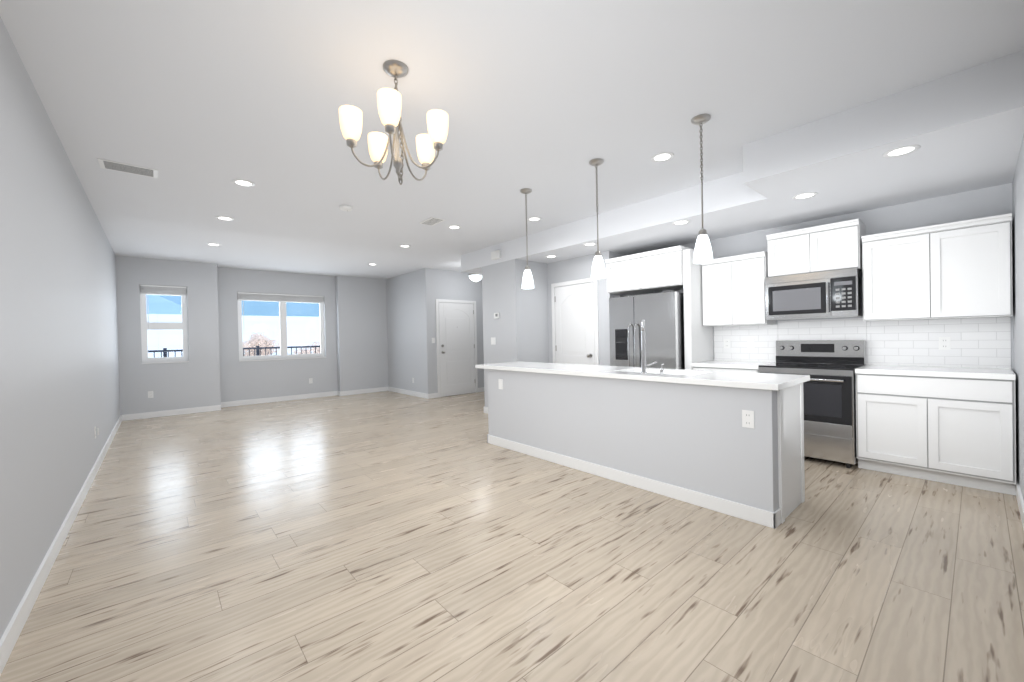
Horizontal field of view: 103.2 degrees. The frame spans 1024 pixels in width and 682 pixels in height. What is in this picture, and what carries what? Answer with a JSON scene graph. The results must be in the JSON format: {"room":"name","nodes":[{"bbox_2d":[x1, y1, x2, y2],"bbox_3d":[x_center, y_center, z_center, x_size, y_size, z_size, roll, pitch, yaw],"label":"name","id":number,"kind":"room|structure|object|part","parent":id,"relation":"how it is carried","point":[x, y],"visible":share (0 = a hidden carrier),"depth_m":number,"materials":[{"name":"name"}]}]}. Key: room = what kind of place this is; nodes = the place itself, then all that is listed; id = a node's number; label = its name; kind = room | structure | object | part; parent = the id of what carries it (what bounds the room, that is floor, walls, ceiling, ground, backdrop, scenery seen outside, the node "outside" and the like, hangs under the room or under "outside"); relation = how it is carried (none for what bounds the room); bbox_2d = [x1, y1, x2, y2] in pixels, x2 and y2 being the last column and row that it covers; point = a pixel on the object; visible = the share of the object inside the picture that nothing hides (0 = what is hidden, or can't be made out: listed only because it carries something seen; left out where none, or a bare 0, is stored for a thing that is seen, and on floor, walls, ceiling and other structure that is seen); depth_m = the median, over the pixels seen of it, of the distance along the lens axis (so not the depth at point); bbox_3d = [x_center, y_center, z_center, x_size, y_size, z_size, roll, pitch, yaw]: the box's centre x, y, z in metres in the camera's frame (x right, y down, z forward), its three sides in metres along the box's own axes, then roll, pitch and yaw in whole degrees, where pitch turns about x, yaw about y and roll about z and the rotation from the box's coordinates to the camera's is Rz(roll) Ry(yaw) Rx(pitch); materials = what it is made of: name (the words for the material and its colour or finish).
{"room":"kitchen","nodes":[
{"label":"kitchen","id":0,"kind":"room"},
{"bbox_2d":[0,17,120,638],"bbox_3d":[-3.443,-0.070,3.076,0.150,2.740,9.840,-2,1,-41],"label":"wall","id":1,"kind":"structure","parent":0,"point":[59,379],"depth_m":2.34,"materials":[{"name":"grey paint"}]},
{"bbox_2d":[0,415,123,674],"bbox_3d":[-3.354,1.248,3.143,0.014,0.100,9.540,-2,1,-41],"label":"baseboard","id":2,"kind":"structure","parent":1,"relation":"attached to","point":[10,637],"depth_m":2.16,"materials":[{"name":"white wood"}]},
{"bbox_2d":[116,256,220,414],"bbox_3d":[-6.055,-0.056,7.226,1.360,2.740,0.150,-2,1,-41],"label":"wall","id":3,"kind":"structure","parent":0,"point":[194,381],"depth_m":7.16,"materials":[{"name":"grey paint"}]},
{"bbox_2d":[148,391,153,397],"bbox_3d":[-6.209,0.920,6.979,0.072,0.115,0.007,-2,1,-41],"label":"electrical outlet","id":4,"kind":"object","parent":3,"relation":"attached to","point":[150,394],"visible":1,"depth_m":6.98,"materials":[{"name":"white plastic"}]},
{"bbox_2d":[140,287,188,363],"bbox_3d":[-6.114,-0.294,7.155,0.630,1.360,0.142,-2,1,-41],"label":"window","id":5,"kind":"structure","parent":3,"relation":"in","point":[176,326],"depth_m":7.15,"materials":[{"name":"white plastic"}]},
{"bbox_2d":[140,284,185,328],"bbox_3d":[-6.103,-0.587,7.133,0.614,0.766,0.056,-2,1,-41],"label":"window blind","id":6,"kind":"object","parent":5,"relation":"attached to","point":[147,290],"visible":1,"depth_m":7.10,"materials":[{"name":"white"}]},
{"bbox_2d":[124,403,223,420],"bbox_3d":[-5.962,1.263,7.187,1.330,0.100,0.015,-2,1,-41],"label":"baseboard","id":7,"kind":"structure","parent":3,"relation":"attached to","point":[216,407],"depth_m":7.15,"materials":[{"name":"white wood"}]},
{"bbox_2d":[217,267,337,401],"bbox_3d":[-4.947,-0.094,8.694,2.240,2.740,0.150,-2,1,-41],"label":"wall","id":8,"kind":"structure","parent":0,"point":[245,380],"depth_m":8.49,"materials":[{"name":"grey paint"}]},
{"bbox_2d":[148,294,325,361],"bbox_3d":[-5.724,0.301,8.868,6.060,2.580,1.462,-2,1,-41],"label":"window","id":9,"kind":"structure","parent":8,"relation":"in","point":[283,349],"depth_m":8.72,"materials":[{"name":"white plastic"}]},
{"bbox_3d":[-5.766,0.851,8.935,6.060,1.480,1.300,-2,1,-41],"label":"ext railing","id":10,"kind":"part","parent":9,"relation":"part of","materials":[{"name":"black metal"}]},
{"bbox_2d":[237,292,323,318],"bbox_3d":[-4.890,-0.618,8.694,1.634,0.766,0.056,-2,1,-41],"label":"window blind","id":11,"kind":"object","parent":9,"relation":"attached to","point":[248,296],"visible":0.94,"depth_m":8.62,"materials":[{"name":"white"}]},
{"bbox_2d":[224,391,339,406],"bbox_3d":[-4.866,1.225,8.645,2.240,0.100,0.014,-2,1,-41],"label":"baseboard","id":12,"kind":"structure","parent":8,"relation":"attached to","point":[322,394],"depth_m":8.59,"materials":[{"name":"white wood"}]},
{"bbox_2d":[335,275,388,390],"bbox_3d":[-3.554,-0.134,9.788,1.300,2.740,0.330,-2,1,-41],"label":"wall","id":13,"kind":"structure","parent":0,"point":[361,333],"depth_m":9.57,"materials":[{"name":"grey paint"}]},
{"bbox_2d":[340,387,387,394],"bbox_3d":[-3.490,1.187,9.605,1.124,0.100,0.015,-2,1,-41],"label":"baseboard","id":14,"kind":"structure","parent":13,"relation":"attached to","point":[361,391],"depth_m":9.58,"materials":[{"name":"white wood"}]},
{"bbox_2d":[386,269,424,392],"bbox_3d":[-2.421,-0.153,9.362,0.150,2.740,1.800,-2,1,-41],"label":"wall","id":15,"kind":"structure","parent":0,"point":[404,301],"depth_m":9.24,"materials":[{"name":"grey paint"}]},
{"bbox_2d":[388,387,427,398],"bbox_3d":[-2.401,1.168,9.260,0.015,0.100,1.964,-2,1,-41],"label":"baseboard","id":16,"kind":"structure","parent":15,"relation":"attached to","point":[413,393],"depth_m":9.18,"materials":[{"name":"white wood"}]},
{"bbox_2d":[422,268,483,396],"bbox_3d":[-1.046,-0.181,9.267,2.100,2.740,0.150,-2,1,-41],"label":"wall","id":17,"kind":"structure","parent":0,"point":[445,284],"depth_m":8.71,"materials":[{"name":"grey paint"}]},
{"bbox_2d":[435,299,477,396],"bbox_3d":[-1.208,0.145,9.008,1.050,2.100,0.024,-2,1,-41],"label":"door frame","id":18,"kind":"structure","parent":17,"relation":"attached to","point":[437,301],"depth_m":8.77,"materials":[{"name":"white wood"}]},
{"bbox_2d":[439,303,475,396],"bbox_3d":[-1.180,0.176,8.983,0.918,2.024,0.097,-2,1,-41],"label":"front door","id":19,"kind":"structure","parent":17,"relation":"in","point":[457,347],"depth_m":8.99,"materials":[{"name":"white wood"}]},
{"bbox_2d":[0,391,1023,681],"bbox_3d":[-0.956,1.285,5.482,7.000,0.120,10.220,-2,1,-41],"label":"floor","id":20,"kind":"structure","parent":0,"point":[382,537],"depth_m":2.19,"materials":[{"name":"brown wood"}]},
{"bbox_2d":[487,370,804,528],"bbox_3d":[0.937,0.755,3.935,0.675,0.890,3.014,-2,1,-41],"label":"kitchen island","id":21,"kind":"object","parent":20,"relation":"on","point":[684,435],"depth_m":3.13,"materials":[{"name":"grey paint"}]},
{"bbox_2d":[498,379,502,389],"bbox_3d":[-0.131,0.496,4.655,0.008,0.115,0.072,-2,1,-41],"label":"electrical outlet","id":22,"kind":"object","parent":21,"relation":"attached to","point":[500,382],"visible":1,"depth_m":4.65,"materials":[{"name":"white plastic"}]},
{"bbox_2d":[475,362,809,389],"bbox_3d":[0.880,0.291,3.972,0.730,0.040,3.200,-2,1,-41],"label":"island countertop","id":23,"kind":"structure","parent":21,"relation":"on","point":[741,380],"depth_m":3.27,"materials":[{"name":"white stone"}]},
{"bbox_2d":[640,320,663,374],"bbox_3d":[1.163,0.044,3.382,0.148,0.455,0.252,-2,1,-41],"label":"faucet","id":24,"kind":"object","parent":23,"relation":"on","point":[644,365],"visible":1,"depth_m":3.37,"materials":[{"name":"silver metal"}]},
{"bbox_2d":[742,410,753,427],"bbox_3d":[1.571,0.519,2.702,0.007,0.115,0.072,-2,1,-41],"label":"outlet","id":25,"kind":"object","parent":21,"relation":"attached to","point":[747,418],"visible":1,"depth_m":2.70,"materials":[{"name":"white plastic"}]},
{"bbox_2d":[609,290,684,368],"bbox_3d":[1.867,0.280,5.315,0.818,1.775,0.920,-2,1,-41],"label":"refrigerator","id":26,"kind":"object","parent":20,"relation":"on","point":[661,314],"visible":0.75,"depth_m":5.00,"materials":[{"name":"silver metal"}]},
{"bbox_2d":[683,249,713,369],"bbox_3d":[2.308,0.036,5.003,0.608,2.250,0.085,-2,1,-41],"label":"panel","id":27,"kind":"object","parent":20,"relation":"on","point":[698,341],"visible":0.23,"depth_m":4.83,"materials":[{"name":"white wood"}]},
{"bbox_2d":[691,360,774,372],"bbox_3d":[2.576,0.704,4.695,0.638,0.910,0.703,-2,1,-41],"label":"countertop","id":28,"kind":"structure","parent":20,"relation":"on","point":[734,366],"depth_m":4.53,"materials":[{"name":"white stone"}]},
{"bbox_2d":[759,340,865,467],"bbox_3d":[3.026,0.577,4.109,0.704,1.155,0.762,-2,1,-41],"label":"range","id":29,"kind":"object","parent":20,"relation":"on","point":[829,367],"visible":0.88,"depth_m":3.83,"materials":[{"name":"silver metal"}]},
{"bbox_2d":[855,365,1015,494],"bbox_3d":[3.612,0.694,3.505,0.638,0.910,0.903,-2,1,-41],"label":"base cabinet","id":30,"kind":"object","parent":20,"relation":"on","point":[953,425],"visible":1,"depth_m":3.27,"materials":[{"name":"white wood"}]},
{"bbox_2d":[0,0,1023,278],"bbox_3d":[-1.016,-1.589,5.453,7.000,0.150,10.220,-2,1,-41],"label":"ceiling","id":31,"kind":"structure","parent":0,"point":[198,104],"depth_m":2.51,"materials":[{"name":"white paint"}]},
{"bbox_2d":[98,158,157,177],"bbox_3d":[-3.210,-1.444,3.409,0.360,0.008,0.220,-2,1,-41],"label":"ceiling vent","id":32,"kind":"object","parent":31,"relation":"in","point":[124,167],"visible":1,"depth_m":3.39,"materials":[{"name":"white metal"}]},
{"bbox_2d":[207,243,220,245],"bbox_3d":[-4.478,-1.446,6.098,0.184,0.004,0.184,-2,1,-41],"label":"recessed light","id":33,"kind":"object","parent":31,"relation":"in","point":[212,244],"visible":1,"depth_m":6.08,"materials":[{"name":"white"}]},
{"bbox_2d":[216,216,233,220],"bbox_3d":[-3.410,-1.456,4.826,0.184,0.004,0.184,-2,1,-41],"label":"recessed light","id":34,"kind":"object","parent":31,"relation":"in","point":[225,218],"visible":1,"depth_m":4.83,"materials":[{"name":"white"}]},
{"bbox_2d":[232,179,254,186],"bbox_3d":[-2.491,-1.464,3.770,0.184,0.004,0.184,-2,1,-41],"label":"recessed light","id":35,"kind":"object","parent":31,"relation":"in","point":[241,182],"visible":1,"depth_m":3.77,"materials":[{"name":"white glass"}]},
{"bbox_2d":[340,205,351,210],"bbox_3d":[-1.838,-1.468,4.498,0.132,0.038,0.132,-2,1,-41],"label":"smoke detector","id":36,"kind":"object","parent":31,"relation":"attached to","point":[345,208],"visible":1,"depth_m":4.45,"materials":[{"name":"white plastic"}]},
{"bbox_2d":[339,60,448,184],"bbox_3d":[-0.644,-1.175,2.234,0.563,0.629,0.545,-2,1,-41],"label":"chandelier","id":37,"kind":"object","parent":31,"relation":"hanging from","point":[389,101],"visible":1,"depth_m":2.15,"materials":[{"name":"white glass"}]},
{"bbox_2d":[420,217,444,225],"bbox_3d":[-1.008,-1.507,5.128,0.200,0.008,0.320,-2,1,-41],"label":"ceiling vent","id":38,"kind":"object","parent":31,"relation":"in","point":[432,221],"visible":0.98,"depth_m":5.11,"materials":[{"name":"white metal"}]},
{"bbox_2d":[448,225,460,228],"bbox_3d":[-0.769,-1.517,5.416,0.184,0.004,0.184,-2,1,-41],"label":"recessed light","id":39,"kind":"object","parent":31,"relation":"in","point":[454,227],"visible":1,"depth_m":5.42,"materials":[{"name":"white"}]},
{"bbox_2d":[468,273,481,281],"bbox_3d":[-0.755,-1.384,8.436,0.310,0.330,0.310,-2,1,-41],"label":"ceiling light","id":40,"kind":"object","parent":31,"relation":"attached to","point":[475,277],"visible":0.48,"depth_m":8.33,"materials":[{"name":"white glass"}]},
{"bbox_2d":[520,188,533,288],"bbox_3d":[0.151,-1.030,4.117,0.126,0.990,0.125,-2,1,-41],"label":"pendant light","id":41,"kind":"object","parent":31,"relation":"hanging from","point":[527,281],"visible":1,"depth_m":4.09,"materials":[{"name":"white glass"}]},
{"bbox_2d":[527,217,540,220],"bbox_3d":[0.281,-1.536,5.123,0.184,0.004,0.184,-2,1,-41],"label":"recessed light","id":42,"kind":"object","parent":31,"relation":"in","point":[534,219],"visible":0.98,"depth_m":5.12,"materials":[{"name":"white glass"}]},
{"bbox_2d":[589,158,605,278],"bbox_3d":[0.730,-1.036,3.468,0.126,0.990,0.125,-2,1,-41],"label":"pendant light","id":43,"kind":"object","parent":31,"relation":"hanging from","point":[598,270],"visible":1,"depth_m":3.44,"materials":[{"name":"white glass"}]},
{"bbox_2d":[651,152,673,161],"bbox_3d":[1.261,-1.539,3.404,0.184,0.004,0.184,-2,1,-41],"label":"recessed light","id":44,"kind":"object","parent":31,"relation":"in","point":[662,157],"visible":1,"depth_m":3.40,"materials":[{"name":"white"}]},
{"bbox_2d":[691,114,712,263],"bbox_3d":[1.315,-1.042,2.811,0.126,0.990,0.125,-2,1,-41],"label":"pendant light","id":45,"kind":"object","parent":31,"relation":"hanging from","point":[703,252],"visible":1,"depth_m":2.79,"materials":[{"name":"white glass"}]},
{"bbox_2d":[482,251,630,406],"bbox_3d":[0.982,-0.048,6.715,2.100,2.440,2.040,-2,1,-41],"label":"wall","id":46,"kind":"structure","parent":0,"point":[520,329],"depth_m":6.37,"materials":[{"name":"grey paint"}]},
{"bbox_2d":[491,337,495,344],"bbox_3d":[-0.305,0.000,6.589,0.008,0.115,0.115,-2,1,-41],"label":"switch","id":47,"kind":"object","parent":46,"relation":"attached to","point":[493,340],"visible":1,"depth_m":6.58,"materials":[{"name":"white plastic"}]},
{"bbox_2d":[554,282,594,364],"bbox_3d":[0.925,0.160,6.179,0.097,2.024,0.768,-2,1,-41],"label":"pantry door","id":48,"kind":"structure","parent":46,"relation":"in","point":[574,321],"depth_m":6.17,"materials":[{"name":"white wood"}]},
{"bbox_2d":[551,278,598,364],"bbox_3d":[0.955,0.127,6.200,0.024,2.100,0.900,-2,1,-41],"label":"door frame","id":49,"kind":"structure","parent":46,"relation":"attached to","point":[596,318],"depth_m":5.99,"materials":[{"name":"white wood"}]},
{"bbox_2d":[461,172,804,273],"bbox_3d":[1.525,-1.425,6.159,2.250,0.300,4.830,-2,1,-41],"label":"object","id":50,"kind":"structure","parent":0,"point":[733,204],"depth_m":4.68,"materials":[{"name":"white paint"}]},
{"bbox_2d":[491,250,500,259],"bbox_3d":[-0.256,-1.365,6.458,0.045,0.130,0.200,-2,1,-41],"label":"door chime","id":51,"kind":"object","parent":50,"relation":"attached to","point":[495,255],"visible":1,"depth_m":6.42,"materials":[{"name":"white plastic"}]},
{"bbox_2d":[583,243,596,245],"bbox_3d":[1.013,-1.253,5.268,0.184,0.004,0.184,-2,1,-41],"label":"recessed light","id":52,"kind":"object","parent":50,"relation":"in","point":[589,244],"visible":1,"depth_m":5.27,"materials":[{"name":"white"}]},
{"bbox_2d":[672,220,689,224],"bbox_3d":[1.798,-1.260,4.320,0.184,0.004,0.184,-2,1,-41],"label":"recessed light","id":53,"kind":"object","parent":50,"relation":"in","point":[680,222],"visible":1,"depth_m":4.32,"materials":[{"name":"white"}]},
{"bbox_2d":[631,183,1013,371],"bbox_3d":[3.022,-0.072,4.760,0.150,2.440,3.590,-2,1,-41],"label":"wall","id":54,"kind":"structure","parent":0,"point":[982,203],"depth_m":3.80,"materials":[{"name":"grey paint"}]},
{"bbox_2d":[605,246,693,294],"bbox_3d":[1.887,-0.905,5.426,0.650,0.460,1.075,-2,1,-41],"label":"upper cabinet","id":55,"kind":"object","parent":54,"relation":"attached to","point":[656,271],"visible":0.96,"depth_m":5.19,"materials":[{"name":"white wood"}]},
{"bbox_2d":[701,251,775,325],"bbox_3d":[2.651,-0.579,4.780,0.360,0.790,0.687,-2,1,-41],"label":"upper cabinet","id":56,"kind":"object","parent":54,"relation":"attached to","point":[733,290],"visible":1,"depth_m":4.64,"materials":[{"name":"white wood"}]},
{"bbox_2d":[766,219,864,276],"bbox_3d":[3.134,-0.919,4.214,0.360,0.460,0.766,-2,1,-41],"label":"upper cabinet","id":57,"kind":"object","parent":54,"relation":"attached to","point":[831,246],"visible":0.98,"depth_m":4.07,"materials":[{"name":"white wood"}]},
{"bbox_2d":[765,268,862,319],"bbox_3d":[3.102,-0.458,4.184,0.465,0.450,0.758,-2,1,-41],"label":"microwave","id":58,"kind":"object","parent":57,"relation":"attached to","point":[828,294],"visible":1,"depth_m":4.01,"materials":[{"name":"silver metal"}]},
{"bbox_2d":[714,317,1010,368],"bbox_3d":[3.352,0.004,4.263,0.008,0.465,2.380,-2,1,-41],"label":"tile backsplash","id":59,"kind":"structure","parent":54,"relation":"attached to","point":[980,342],"depth_m":3.88,"materials":[{"name":"white tile"}]},
{"bbox_2d":[724,339,729,347],"bbox_3d":[2.667,0.033,5.039,0.007,0.115,0.072,-2,1,-41],"label":"outlet","id":60,"kind":"object","parent":59,"relation":"attached to","point":[726,343],"visible":1,"depth_m":5.04,"materials":[{"name":"white plastic"}]},
{"bbox_2d":[939,337,950,349],"bbox_3d":[3.881,0.021,3.644,0.007,0.115,0.072,-2,1,-41],"label":"outlet","id":61,"kind":"object","parent":59,"relation":"attached to","point":[944,343],"visible":1,"depth_m":3.64,"materials":[{"name":"white plastic"}]},
{"bbox_2d":[861,213,1012,320],"bbox_3d":[3.697,-0.589,3.579,0.360,0.790,0.887,-2,1,-41],"label":"upper cabinet","id":62,"kind":"object","parent":54,"relation":"attached to","point":[958,269],"visible":1,"depth_m":3.43,"materials":[{"name":"white wood"}]},
{"bbox_2d":[743,50,1023,221],"bbox_3d":[3.030,-1.428,3.333,1.950,0.300,1.410,-2,1,-41],"label":"soffit","id":63,"kind":"structure","parent":0,"point":[964,129],"depth_m":2.81,"materials":[{"name":"white paint"}]},
{"bbox_2d":[792,192,817,199],"bbox_3d":[2.560,-1.268,3.552,0.184,0.004,0.184,-2,1,-41],"label":"recessed light","id":64,"kind":"object","parent":63,"relation":"attached to","point":[804,195],"visible":1,"depth_m":3.54,"materials":[{"name":"white"}]},
{"bbox_2d":[882,145,920,157],"bbox_3d":[2.586,-1.260,2.699,0.184,0.004,0.184,-2,1,-41],"label":"recessed light","id":65,"kind":"object","parent":63,"relation":"attached to","point":[902,150],"visible":1,"depth_m":2.69,"materials":[{"name":"white"}]},
{"bbox_2d":[1012,135,1023,500],"bbox_3d":[2.049,-0.168,1.434,5.980,2.740,0.150,-2,1,-41],"label":"wall","id":66,"kind":"structure","parent":0,"point":[1018,246],"depth_m":2.87,"materials":[{"name":"grey paint"}]},
{"bbox_2d":[1016,474,1023,528],"bbox_3d":[1.978,1.153,1.469,5.800,0.100,0.015,-2,1,-41],"label":"baseboard","id":67,"kind":"structure","parent":66,"relation":"attached to","point":[1019,497],"depth_m":2.76,"materials":[{"name":"white wood"}]},
{"label":"outside","id":68,"kind":"structure","parent":0,"visible":0},
{"bbox_2d":[146,295,181,314],"bbox_3d":[-156.603,-20.082,262.923,410.000,44.000,2.000,-2,1,-41],"label":"sky","id":69,"kind":"structure","parent":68,"point":[164,308],"depth_m":227.21,"materials":[{"name":"blue"}]},
{"bbox_3d":[-35.066,1.791,55.560,100.000,0.100,110.120,-2,1,-41],"label":"ground","id":70,"kind":"structure","parent":68,"visible":0},
{"bbox_2d":[147,314,319,357],"bbox_3d":[-27.414,0.818,54.355,150.000,6.950,22.000,-2,1,-41],"label":"sky","id":71,"kind":"structure","parent":70,"relation":"on","point":[246,332],"depth_m":41.36,"materials":[{"name":"white"}]},
{"bbox_2d":[243,332,279,355],"bbox_3d":[-6.958,0.666,11.072,1.058,1.860,1.420,-2,1,-41],"label":"tree","id":72,"kind":"object","parent":70,"relation":"on","point":[255,340],"depth_m":10.85,"materials":[{"name":"beige plant"}]},
{"bbox_2d":[293,341,319,353],"bbox_3d":[-6.081,0.784,12.370,0.961,1.561,1.114,-2,1,-41],"label":"tree","id":73,"kind":"object","parent":70,"relation":"on","point":[313,350],"depth_m":12.24,"materials":[{"name":"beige plant"}]}
]}

